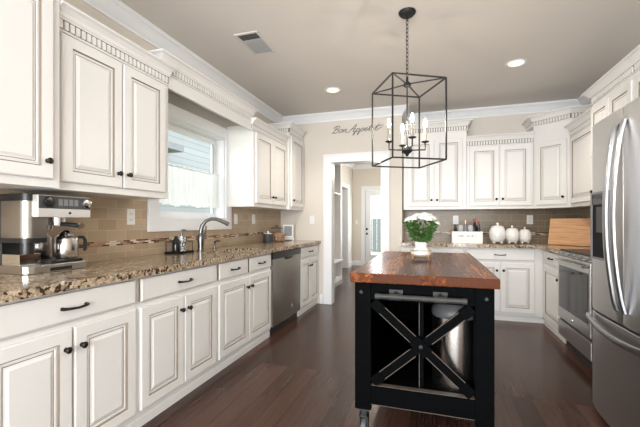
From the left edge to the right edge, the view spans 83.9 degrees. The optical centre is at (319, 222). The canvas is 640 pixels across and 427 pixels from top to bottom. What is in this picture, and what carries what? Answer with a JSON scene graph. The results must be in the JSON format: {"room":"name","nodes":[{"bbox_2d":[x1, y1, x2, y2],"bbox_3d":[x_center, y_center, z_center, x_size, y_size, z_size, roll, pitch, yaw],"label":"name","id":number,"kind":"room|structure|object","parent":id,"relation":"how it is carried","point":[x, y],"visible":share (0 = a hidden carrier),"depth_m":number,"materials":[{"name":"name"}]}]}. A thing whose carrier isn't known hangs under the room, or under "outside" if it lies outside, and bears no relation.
{"room":"kitchen","nodes":[
{"label":"kitchen","id":0,"kind":"room"},
{"bbox_2d":[59,0,274,200],"bbox_3d":[-1.853,-0.190,1.664,0.150,2.740,8.050,0,0,18],"label":"wall","id":1,"kind":"structure","parent":0,"point":[174,99],"depth_m":2.93,"materials":[{"name":"beige paint"}]},
{"bbox_2d":[0,0,58,189],"bbox_3d":[-1.558,-0.746,1.574,0.458,1.148,0.576,0,0,18],"label":"upper cabinet","id":2,"kind":"object","parent":1,"relation":"attached to","point":[29,29],"visible":1,"depth_m":1.65,"materials":[{"name":"paint"}]},
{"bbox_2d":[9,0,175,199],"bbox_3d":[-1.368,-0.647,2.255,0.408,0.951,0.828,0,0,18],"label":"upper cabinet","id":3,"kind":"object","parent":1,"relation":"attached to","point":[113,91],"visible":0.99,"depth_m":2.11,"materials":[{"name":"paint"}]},
{"bbox_2d":[127,209,134,224],"bbox_3d":[-1.431,-0.042,2.696,0.008,0.120,0.074,0,0,18],"label":"wall outlet","id":4,"kind":"object","parent":1,"relation":"attached to","point":[130,212],"visible":1,"depth_m":2.69,"materials":[{"name":"white plastic"}]},
{"bbox_2d":[0,190,280,261],"bbox_3d":[-1.236,0.047,3.345,0.010,0.438,4.229,0,0,18],"label":"backsplash","id":5,"kind":"structure","parent":1,"relation":"attached to","point":[107,221],"depth_m":2.73,"materials":[{"name":"tile"}]},
{"bbox_2d":[79,231,280,247],"bbox_3d":[-1.230,0.150,3.343,0.002,0.036,4.229,0,0,18],"label":"trim","id":6,"kind":"structure","parent":1,"relation":"attached to","point":[153,240],"depth_m":2.91,"materials":[{"name":"tile"}]},
{"bbox_2d":[147,103,231,231],"bbox_3d":[-1.262,-0.475,3.454,0.174,1.104,1.224,0,0,18],"label":"window","id":7,"kind":"structure","parent":1,"relation":"in","point":[181,121],"depth_m":3.53,"materials":[{"name":"white wood"}]},
{"bbox_2d":[159,163,219,207],"bbox_3d":[-1.250,-0.333,3.450,0.049,0.383,0.975,0,0,18],"label":"cafe curtain","id":8,"kind":"object","parent":7,"relation":"hanging from","point":[186,186],"visible":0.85,"depth_m":3.48,"materials":[{"name":"white fabric"}]},
{"bbox_2d":[149,48,257,130],"bbox_3d":[-1.066,-1.095,3.205,0.408,0.220,1.427,0,0,18],"label":"window valance","id":9,"kind":"object","parent":1,"relation":"attached to","point":[185,81],"visible":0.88,"depth_m":3.02,"materials":[{"name":"paint"}]},
{"bbox_2d":[234,214,237,223],"bbox_3d":[-0.974,-0.040,4.133,0.010,0.120,0.074,0,0,18],"label":"light switch","id":10,"kind":"object","parent":1,"relation":"attached to","point":[235,215],"visible":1,"depth_m":4.13,"materials":[{"name":"white plastic"}]},
{"bbox_2d":[226,117,289,209],"bbox_3d":[-0.719,-0.643,4.298,0.409,0.943,0.969,0,0,18],"label":"upper cabinet","id":11,"kind":"object","parent":1,"relation":"attached to","point":[257,158],"visible":0.99,"depth_m":3.94,"materials":[{"name":"paint"}]},
{"bbox_2d":[269,122,305,210],"bbox_3d":[-0.482,-0.741,4.988,0.443,1.138,0.611,0,0,18],"label":"upper cabinet","id":12,"kind":"object","parent":1,"relation":"attached to","point":[295,145],"visible":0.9,"depth_m":4.85,"materials":[{"name":"paint"}]},
{"bbox_2d":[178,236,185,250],"bbox_3d":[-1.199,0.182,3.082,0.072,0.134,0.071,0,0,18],"label":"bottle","id":13,"kind":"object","parent":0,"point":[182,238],"depth_m":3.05,"materials":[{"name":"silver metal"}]},
{"bbox_2d":[281,115,403,302],"bbox_3d":[0.338,-0.190,5.354,1.795,2.740,0.550,0,0,18],"label":"wall","id":14,"kind":"structure","parent":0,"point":[319,139],"depth_m":5.10,"materials":[{"name":"beige paint"}]},
{"bbox_2d":[310,216,313,223],"bbox_3d":[-0.119,-0.035,5.205,0.074,0.120,0.010,0,0,18],"label":"light switch","id":15,"kind":"object","parent":14,"relation":"attached to","point":[311,217],"visible":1,"depth_m":5.20,"materials":[{"name":"white plastic"}]},
{"bbox_2d":[333,123,382,134],"bbox_3d":[0.520,-1.303,5.001,0.734,0.156,0.008,0,0,18],"label":"wall sign","id":16,"kind":"object","parent":14,"relation":"attached to","point":[379,123],"visible":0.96,"depth_m":5.00,"materials":[{"name":"grey"}]},
{"bbox_2d":[341,164,352,261],"bbox_3d":[0.143,-0.190,7.640,0.150,2.740,4.550,0,0,18],"label":"wall","id":17,"kind":"structure","parent":0,"point":[346,172],"depth_m":9.51,"materials":[{"name":"beige paint"}]},
{"bbox_2d":[81,0,590,123],"bbox_3d":[0.183,-1.506,1.180,4.025,0.108,8.360,0,0,18],"label":"trim","id":18,"kind":"structure","parent":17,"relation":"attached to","point":[117,11],"depth_m":4.54,"materials":[{"name":"white wood"}]},
{"bbox_2d":[341,181,349,267],"bbox_3d":[0.556,0.104,8.888,0.182,2.149,0.880,0,0,18],"label":"trim","id":19,"kind":"structure","parent":17,"relation":"attached to","point":[345,193],"depth_m":9.20,"materials":[{"name":"white wood"}]},
{"bbox_2d":[350,261,360,266],"bbox_3d":[0.934,1.115,9.503,0.230,0.130,0.520,0,0,18],"label":"baseboard","id":20,"kind":"structure","parent":17,"relation":"attached to","point":[352,263],"depth_m":9.72,"materials":[{"name":"white"}]},
{"bbox_2d":[323,151,389,304],"bbox_3d":[0.521,0.102,5.064,0.940,2.154,0.172,0,0,18],"label":"door frame","id":21,"kind":"structure","parent":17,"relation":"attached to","point":[329,160],"depth_m":5.10,"materials":[{"name":"white wood"}]},
{"bbox_2d":[345,163,380,168],"bbox_3d":[1.215,-1.506,7.299,2.100,0.108,4.550,0,0,18],"label":"trim","id":22,"kind":"structure","parent":17,"relation":"attached to","point":[351,165],"depth_m":9.61,"materials":[{"name":"white wood"}]},
{"bbox_2d":[353,168,380,262],"bbox_3d":[1.907,-0.190,9.530,2.370,2.740,0.120,0,0,18],"label":"wall","id":23,"kind":"structure","parent":0,"point":[361,177],"depth_m":9.74,"materials":[{"name":"beige paint"}]},
{"bbox_2d":[361,186,380,265],"bbox_3d":[1.651,0.100,9.531,1.100,2.159,0.032,0,0,18],"label":"trim","id":24,"kind":"structure","parent":23,"relation":"attached to","point":[363,188],"depth_m":9.67,"materials":[{"name":"white wood"}]},
{"bbox_2d":[366,190,380,262],"bbox_3d":[1.665,0.150,9.575,0.890,2.040,0.090,0,0,18],"label":"door","id":25,"kind":"structure","parent":23,"relation":"in","point":[369,193],"depth_m":9.68,"materials":[{"name":"white wood"}]},
{"bbox_2d":[141,265,609,426],"bbox_3d":[0.250,1.210,3.540,5.725,0.060,12.900,0,0,18],"label":"floor","id":26,"kind":"structure","parent":0,"point":[302,374],"depth_m":2.57,"materials":[{"name":"brown wood"}]},
{"bbox_2d":[0,278,135,426],"bbox_3d":[-1.405,0.744,1.726,0.640,0.871,0.758,0,0,18],"label":"base cabinet","id":27,"kind":"object","parent":26,"relation":"on","point":[68,358],"visible":1,"depth_m":1.63,"materials":[{"name":"paint"}]},
{"bbox_2d":[134,263,215,426],"bbox_3d":[-1.173,0.744,2.458,0.640,0.871,0.773,0,0,18],"label":"base cabinet","id":28,"kind":"object","parent":26,"relation":"on","point":[176,310],"visible":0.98,"depth_m":2.26,"materials":[{"name":"paint"}]},
{"bbox_2d":[214,253,270,374],"bbox_3d":[-0.910,0.744,3.288,0.640,0.871,0.965,0,0,18],"label":"base cabinet","id":29,"kind":"object","parent":26,"relation":"on","point":[243,285],"visible":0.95,"depth_m":3.09,"materials":[{"name":"paint"}]},
{"bbox_2d":[0,240,320,303],"bbox_3d":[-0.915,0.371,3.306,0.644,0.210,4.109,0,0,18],"label":"countertop","id":30,"kind":"structure","parent":29,"relation":"on","point":[13,287],"depth_m":2.05,"materials":[{"name":"stone"}]},
{"bbox_2d":[0,193,90,274],"bbox_3d":[-1.487,0.059,1.976,0.320,0.412,0.362,0,0,18],"label":"coffee machine","id":31,"kind":"object","parent":30,"relation":"on","point":[33,239],"visible":1,"depth_m":1.86,"materials":[{"name":"metal"}]},
{"bbox_2d":[2,253,40,265],"bbox_3d":[-1.570,0.194,1.874,0.130,0.058,0.104,0,0,18],"label":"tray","id":32,"kind":"object","parent":31,"relation":"on","point":[8,259],"depth_m":1.84,"materials":[{"name":"silver metal"}]},
{"bbox_2d":[50,265,71,270],"bbox_3d":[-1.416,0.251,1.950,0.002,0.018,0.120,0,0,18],"label":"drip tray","id":33,"kind":"object","parent":31,"relation":"on","point":[52,267],"depth_m":1.94,"materials":[{"name":"silver metal"}]},
{"bbox_2d":[41,258,82,263],"bbox_3d":[-1.479,0.215,2.012,0.144,0.016,0.180,0,0,18],"label":"drip tray","id":34,"kind":"object","parent":31,"relation":"on","point":[53,260],"depth_m":1.99,"materials":[{"name":"silver metal"}]},
{"bbox_2d":[164,241,193,253],"bbox_3d":[-1.212,0.213,3.073,0.130,0.104,0.225,0,0,18],"label":"tray","id":35,"kind":"object","parent":30,"relation":"on","point":[192,250],"visible":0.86,"depth_m":3.00,"materials":[{"name":"black metal"}]},
{"bbox_2d":[172,236,179,251],"bbox_3d":[-1.219,0.181,3.017,0.064,0.136,0.063,0,0,18],"label":"bottle","id":36,"kind":"object","parent":35,"relation":"on","point":[175,239],"visible":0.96,"depth_m":2.99,"materials":[{"name":"black"}]},
{"bbox_2d":[178,229,185,250],"bbox_3d":[-1.199,0.154,3.082,0.072,0.189,0.071,0,0,18],"label":"soap dispenser","id":37,"kind":"object","parent":35,"relation":"on","point":[181,237],"visible":0.86,"depth_m":3.06,"materials":[{"name":"silver metal"}]},
{"bbox_2d":[197,217,228,251],"bbox_3d":[-0.979,0.109,3.272,0.292,0.313,0.071,0,0,-20],"label":"faucet","id":38,"kind":"object","parent":30,"relation":"on","point":[200,238],"visible":1,"depth_m":3.23,"materials":[{"name":"silver metal"}]},
{"bbox_2d":[263,231,272,242],"bbox_3d":[-0.670,0.190,4.598,0.126,0.152,0.126,0,0,18],"label":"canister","id":39,"kind":"object","parent":30,"relation":"on","point":[267,237],"visible":0.98,"depth_m":4.55,"materials":[{"name":"grey"}]},
{"bbox_2d":[269,226,284,241],"bbox_3d":[-0.592,0.150,4.878,0.230,0.231,0.232,0,0,38],"label":"potted plant","id":40,"kind":"object","parent":30,"relation":"on","point":[277,236],"visible":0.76,"depth_m":4.79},
{"bbox_2d":[283,225,293,240],"bbox_3d":[-0.459,0.150,5.133,0.160,0.230,0.070,0,0,-5],"label":"photo frame","id":41,"kind":"object","parent":30,"relation":"on","point":[288,229],"visible":0.74,"depth_m":5.12,"materials":[{"name":"white"}]},
{"bbox_2d":[284,226,291,235],"bbox_3d":[-0.458,0.126,5.119,0.110,0.140,0.003,0,0,-5],"label":"picture","id":42,"kind":"object","parent":41,"relation":"on","point":[287,229],"depth_m":5.12},
{"bbox_2d":[269,247,300,334],"bbox_3d":[-0.634,0.745,4.140,0.620,0.866,0.800,0,0,18],"label":"dishwasher","id":43,"kind":"object","parent":26,"relation":"on","point":[285,264],"visible":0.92,"depth_m":3.95,"materials":[{"name":"grey metal"}]},
{"bbox_2d":[297,244,317,315],"bbox_3d":[-0.401,0.744,4.891,0.640,0.871,0.748,0,0,18],"label":"base cabinet","id":44,"kind":"object","parent":26,"relation":"on","point":[309,254],"visible":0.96,"depth_m":4.73,"materials":[{"name":"paint"}]},
{"bbox_2d":[334,164,342,283],"bbox_3d":[0.030,-0.070,6.453,0.350,2.500,2.160,0,0,18],"label":"shelving unit","id":45,"kind":"object","parent":26,"relation":"on","point":[337,167],"visible":0.2,"depth_m":7.38,"materials":[{"name":"white wood"}]},
{"bbox_2d":[350,251,499,426],"bbox_3d":[0.730,0.724,2.498,0.730,0.908,1.539,0,0,18],"label":"kitchen island","id":46,"kind":"object","parent":26,"relation":"on","point":[395,293],"visible":0.93,"depth_m":1.88,"materials":[{"name":"black wood"}]},
{"bbox_2d":[410,242,431,260],"bbox_3d":[0.724,0.205,2.551,0.153,0.128,0.153,0,0,18],"label":"flower pot","id":47,"kind":"object","parent":46,"relation":"on","point":[420,249],"visible":0.97,"depth_m":2.51,"materials":[{"name":"white ceramic"}]},
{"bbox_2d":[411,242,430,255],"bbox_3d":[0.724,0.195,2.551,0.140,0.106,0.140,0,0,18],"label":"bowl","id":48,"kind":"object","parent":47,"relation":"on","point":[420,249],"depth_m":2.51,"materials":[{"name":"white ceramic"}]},
{"bbox_2d":[403,212,439,242],"bbox_3d":[0.721,0.052,2.548,0.270,0.246,0.268,0,0,18],"label":"flower bouquet","id":49,"kind":"object","parent":47,"relation":"in","point":[409,221],"visible":1,"depth_m":2.50,"materials":[{"name":"green plant"}]},
{"bbox_2d":[373,319,473,395],"bbox_3d":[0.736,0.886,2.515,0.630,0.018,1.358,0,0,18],"label":"brace","id":50,"kind":"object","parent":46,"relation":"attached to","point":[391,344],"depth_m":2.24,"materials":[{"name":"black metal"}]},
{"bbox_2d":[431,304,473,391],"bbox_3d":[0.735,0.648,1.944,0.240,0.455,0.240,0,0,18],"label":"trash can","id":51,"kind":"object","parent":46,"relation":"on","point":[456,348],"visible":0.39,"depth_m":1.84,"materials":[{"name":"grey metal"}]},
{"bbox_2d":[402,246,464,252],"bbox_3d":[1.512,0.744,4.781,0.763,0.871,0.668,0,0,18],"label":"base cabinet","id":52,"kind":"object","parent":26,"relation":"on","point":[404,248],"visible":0.04,"depth_m":4.46,"materials":[{"name":"paint"}]},
{"bbox_2d":[401,240,589,253],"bbox_3d":[2.100,0.286,4.250,2.228,0.040,1.348,0,0,18],"label":"countertop","id":53,"kind":"structure","parent":52,"relation":"on","point":[532,245],"depth_m":4.27,"materials":[{"name":"stone"}]},
{"bbox_2d":[451,231,482,243],"bbox_3d":[1.865,0.191,4.527,0.356,0.150,0.151,0,0,18],"label":"crate","id":54,"kind":"object","parent":53,"relation":"on","point":[456,236],"visible":0.99,"depth_m":4.46,"materials":[{"name":"white wood"}]},
{"bbox_2d":[458,225,463,230],"bbox_3d":[1.789,0.145,4.526,0.070,0.215,0.070,0,0,18],"label":"wine glass","id":55,"kind":"object","parent":54,"relation":"in","point":[460,227],"visible":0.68,"depth_m":4.50,"materials":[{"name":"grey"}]},
{"bbox_2d":[464,220,467,231],"bbox_3d":[1.861,0.115,4.553,0.056,0.276,0.055,0,0,18],"label":"wine bottle","id":56,"kind":"object","parent":54,"relation":"in","point":[465,221],"visible":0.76,"depth_m":4.54,"materials":[{"name":"grey"}]},
{"bbox_2d":[467,225,472,231],"bbox_3d":[1.898,0.145,4.491,0.070,0.215,0.070,0,0,18],"label":"wine glass","id":57,"kind":"object","parent":54,"relation":"in","point":[470,227],"visible":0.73,"depth_m":4.46,"materials":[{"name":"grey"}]},
{"bbox_2d":[473,218,476,231],"bbox_3d":[1.960,0.102,4.513,0.068,0.301,0.067,0,0,18],"label":"wine bottle","id":58,"kind":"object","parent":54,"relation":"in","point":[474,219],"visible":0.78,"depth_m":4.49,"materials":[{"name":"black glass"}]},
{"bbox_2d":[489,222,505,243],"bbox_3d":[2.186,0.132,4.384,0.187,0.261,0.187,0,0,18],"label":"canister","id":59,"kind":"object","parent":53,"relation":"on","point":[497,233],"visible":1,"depth_m":4.32,"materials":[{"name":"white ceramic"}]},
{"bbox_2d":[505,226,518,243],"bbox_3d":[2.368,0.150,4.389,0.161,0.225,0.161,0,0,18],"label":"canister","id":60,"kind":"object","parent":53,"relation":"on","point":[512,234],"visible":0.97,"depth_m":4.33,"materials":[{"name":"white ceramic"}]},
{"bbox_2d":[519,227,531,243],"bbox_3d":[2.541,0.160,4.418,0.148,0.206,0.148,0,0,18],"label":"canister","id":61,"kind":"object","parent":53,"relation":"on","point":[525,235],"visible":0.98,"depth_m":4.37,"materials":[{"name":"white ceramic"}]},
{"bbox_2d":[548,218,589,246],"bbox_3d":[2.872,0.110,4.008,0.074,0.308,0.560,0,0,-27],"label":"cutting board","id":62,"kind":"object","parent":53,"relation":"on","point":[573,231],"visible":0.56,"depth_m":4.04,"materials":[{"name":"brown wood"}]},
{"bbox_2d":[465,247,543,322],"bbox_3d":[2.285,0.744,4.535,0.853,0.871,0.668,0,0,18],"label":"base cabinet","id":63,"kind":"object","parent":26,"relation":"on","point":[519,297],"visible":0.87,"depth_m":4.21,"materials":[{"name":"paint"}]},
{"bbox_2d":[543,250,565,343],"bbox_3d":[2.738,0.744,3.710,0.655,0.871,0.698,0,0,18],"label":"base cabinet","id":64,"kind":"object","parent":26,"relation":"on","point":[550,265],"visible":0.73,"depth_m":3.80,"materials":[{"name":"paint"}]},
{"bbox_2d":[555,249,593,368],"bbox_3d":[2.492,0.717,3.011,0.697,0.922,0.758,0,0,18],"label":"range","id":65,"kind":"object","parent":26,"relation":"on","point":[574,265],"visible":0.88,"depth_m":3.03,"materials":[{"name":"grey metal"}]},
{"bbox_2d":[560,249,589,256],"bbox_3d":[2.512,0.265,3.005,0.615,0.018,0.758,0,0,18],"label":"cooktop","id":66,"kind":"object","parent":65,"relation":"in","point":[574,252],"depth_m":3.15,"materials":[{"name":"grey"}]},
{"bbox_2d":[586,97,639,426],"bbox_3d":[1.952,0.289,1.730,0.936,1.778,0.836,0,0,18],"label":"refrigerator","id":67,"kind":"object","parent":26,"relation":"on","point":[615,195],"visible":1,"depth_m":1.87,"materials":[{"name":"grey metal"}]},
{"bbox_2d":[120,0,639,164],"bbox_3d":[0.250,-1.610,3.540,5.725,0.100,12.900,0,0,18],"label":"ceiling","id":68,"kind":"structure","parent":0,"point":[351,46],"depth_m":3.12,"materials":[{"name":"white paint"}]},
{"bbox_2d":[233,30,276,55],"bbox_3d":[-0.557,-1.555,3.104,0.220,0.009,0.380,0,0,18],"label":"ceiling vent","id":69,"kind":"object","parent":68,"relation":"in","point":[253,41],"visible":1,"depth_m":3.09,"materials":[{"name":"grey metal"}]},
{"bbox_2d":[325,87,340,92],"bbox_3d":[0.153,-1.557,4.197,0.194,0.006,0.194,0,0,18],"label":"recessed light","id":70,"kind":"object","parent":68,"relation":"in","point":[329,89],"visible":1,"depth_m":4.20,"materials":[{"name":"white"}]},
{"bbox_2d":[372,7,446,168],"bbox_3d":[0.647,-0.997,2.642,0.408,1.124,0.408,0,0,-11],"label":"pendant lantern","id":71,"kind":"object","parent":68,"relation":"hanging from","point":[406,13],"visible":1,"depth_m":2.63,"materials":[{"name":"black metal"}]},
{"bbox_2d":[505,59,526,67],"bbox_3d":[1.920,-1.557,3.487,0.194,0.006,0.194,0,0,18],"label":"recessed light","id":72,"kind":"object","parent":68,"relation":"in","point":[516,62],"visible":1,"depth_m":3.49,"materials":[{"name":"white"}]},
{"bbox_2d":[404,112,544,240],"bbox_3d":[2.321,-0.190,4.950,2.230,2.740,0.120,0,0,18],"label":"wall","id":73,"kind":"structure","parent":0,"point":[503,124],"depth_m":4.86,"materials":[{"name":"beige paint"}]},
{"bbox_2d":[403,119,472,210],"bbox_3d":[1.609,-0.751,4.903,0.874,1.158,0.395,0,0,18],"label":"upper cabinet","id":74,"kind":"object","parent":73,"relation":"attached to","point":[442,185],"visible":0.96,"depth_m":4.76,"materials":[{"name":"paint"}]},
{"bbox_2d":[453,216,458,223],"bbox_3d":[1.908,-0.035,5.002,0.074,0.120,0.008,0,0,18],"label":"wall outlet","id":75,"kind":"object","parent":73,"relation":"attached to","point":[455,218],"visible":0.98,"depth_m":5.00,"materials":[{"name":"white plastic"}]},
{"bbox_2d":[404,231,548,234],"bbox_3d":[2.295,0.150,4.883,2.218,0.036,0.002,0,0,18],"label":"trim","id":76,"kind":"structure","parent":73,"relation":"attached to","point":[405,232],"depth_m":4.89,"materials":[{"name":"tile"}]},
{"bbox_2d":[404,209,581,242],"bbox_3d":[2.301,0.047,4.888,2.228,0.438,0.010,0,0,18],"label":"backsplash","id":77,"kind":"structure","parent":73,"relation":"attached to","point":[517,218],"depth_m":4.85,"materials":[{"name":"tile"}]},
{"bbox_2d":[466,131,534,209],"bbox_3d":[2.330,-0.643,4.674,0.768,0.943,0.395,0,0,18],"label":"upper cabinet","id":78,"kind":"object","parent":73,"relation":"attached to","point":[499,166],"visible":1,"depth_m":4.53,"materials":[{"name":"paint"}]},
{"bbox_2d":[527,215,532,223],"bbox_3d":[2.785,-0.035,4.724,0.074,0.120,0.008,0,0,18],"label":"wall outlet","id":79,"kind":"object","parent":73,"relation":"attached to","point":[529,217],"visible":1,"depth_m":4.72,"materials":[{"name":"white plastic"}]},
{"bbox_2d":[521,104,591,208],"bbox_3d":[2.926,-0.741,4.335,0.700,1.138,0.680,0,0,18],"label":"upper cabinet","id":80,"kind":"object","parent":73,"relation":"attached to","point":[551,145],"visible":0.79,"depth_m":4.23,"materials":[{"name":"paint"}]},
{"bbox_3d":[2.191,-0.190,0.606,0.150,2.740,8.480,0,0,18],"label":"wall","id":81,"kind":"structure","parent":0,"visible":0},
{"bbox_2d":[564,107,591,206],"bbox_3d":[2.876,-0.633,3.676,0.395,0.923,0.736,0,0,18],"label":"upper cabinet","id":82,"kind":"object","parent":81,"relation":"attached to","point":[579,129],"visible":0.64,"depth_m":3.75,"materials":[{"name":"paint"}]},
{"bbox_2d":[582,208,589,217],"bbox_3d":[3.002,0.047,3.427,0.010,0.438,2.350,0,0,18],"label":"backsplash","id":83,"kind":"structure","parent":81,"relation":"attached to","point":[585,212],"depth_m":4.43,"materials":[{"name":"tile"}]},
{"bbox_2d":[581,57,635,157],"bbox_3d":[2.630,-0.910,2.999,0.455,0.660,0.831,0,0,18],"label":"upper cabinet","id":84,"kind":"object","parent":81,"relation":"attached to","point":[614,89],"visible":0.51,"depth_m":2.96,"materials":[{"name":"paint"}]},
{"bbox_2d":[625,44,639,99],"bbox_3d":[2.421,-0.930,2.339,0.455,0.620,0.548,0,0,18],"label":"upper cabinet","id":85,"kind":"object","parent":81,"relation":"attached to","point":[633,56],"visible":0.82,"depth_m":2.60,"materials":[{"name":"paint"}]},
{"label":"outside","id":86,"kind":"structure","parent":0,"visible":0},
{"bbox_3d":[-0.137,1.505,9.486,22.000,0.350,30.000,0,0,18],"label":"ground","id":87,"kind":"structure","parent":86,"visible":0},
{"bbox_2d":[159,130,209,212],"bbox_3d":[-5.178,-0.645,8.725,3.850,4.350,15.300,0,0,18],"label":"neighbor house","id":88,"kind":"structure","parent":87,"relation":"on","point":[184,151],"depth_m":9.43,"materials":[{"name":"white wood"}]},
{"bbox_2d":[371,219,380,251],"bbox_3d":[1.790,0.580,16.234,11.990,1.500,0.030,0,0,18],"label":"fence","id":89,"kind":"object","parent":87,"relation":"on","point":[375,223],"visible":0.02,"depth_m":15.99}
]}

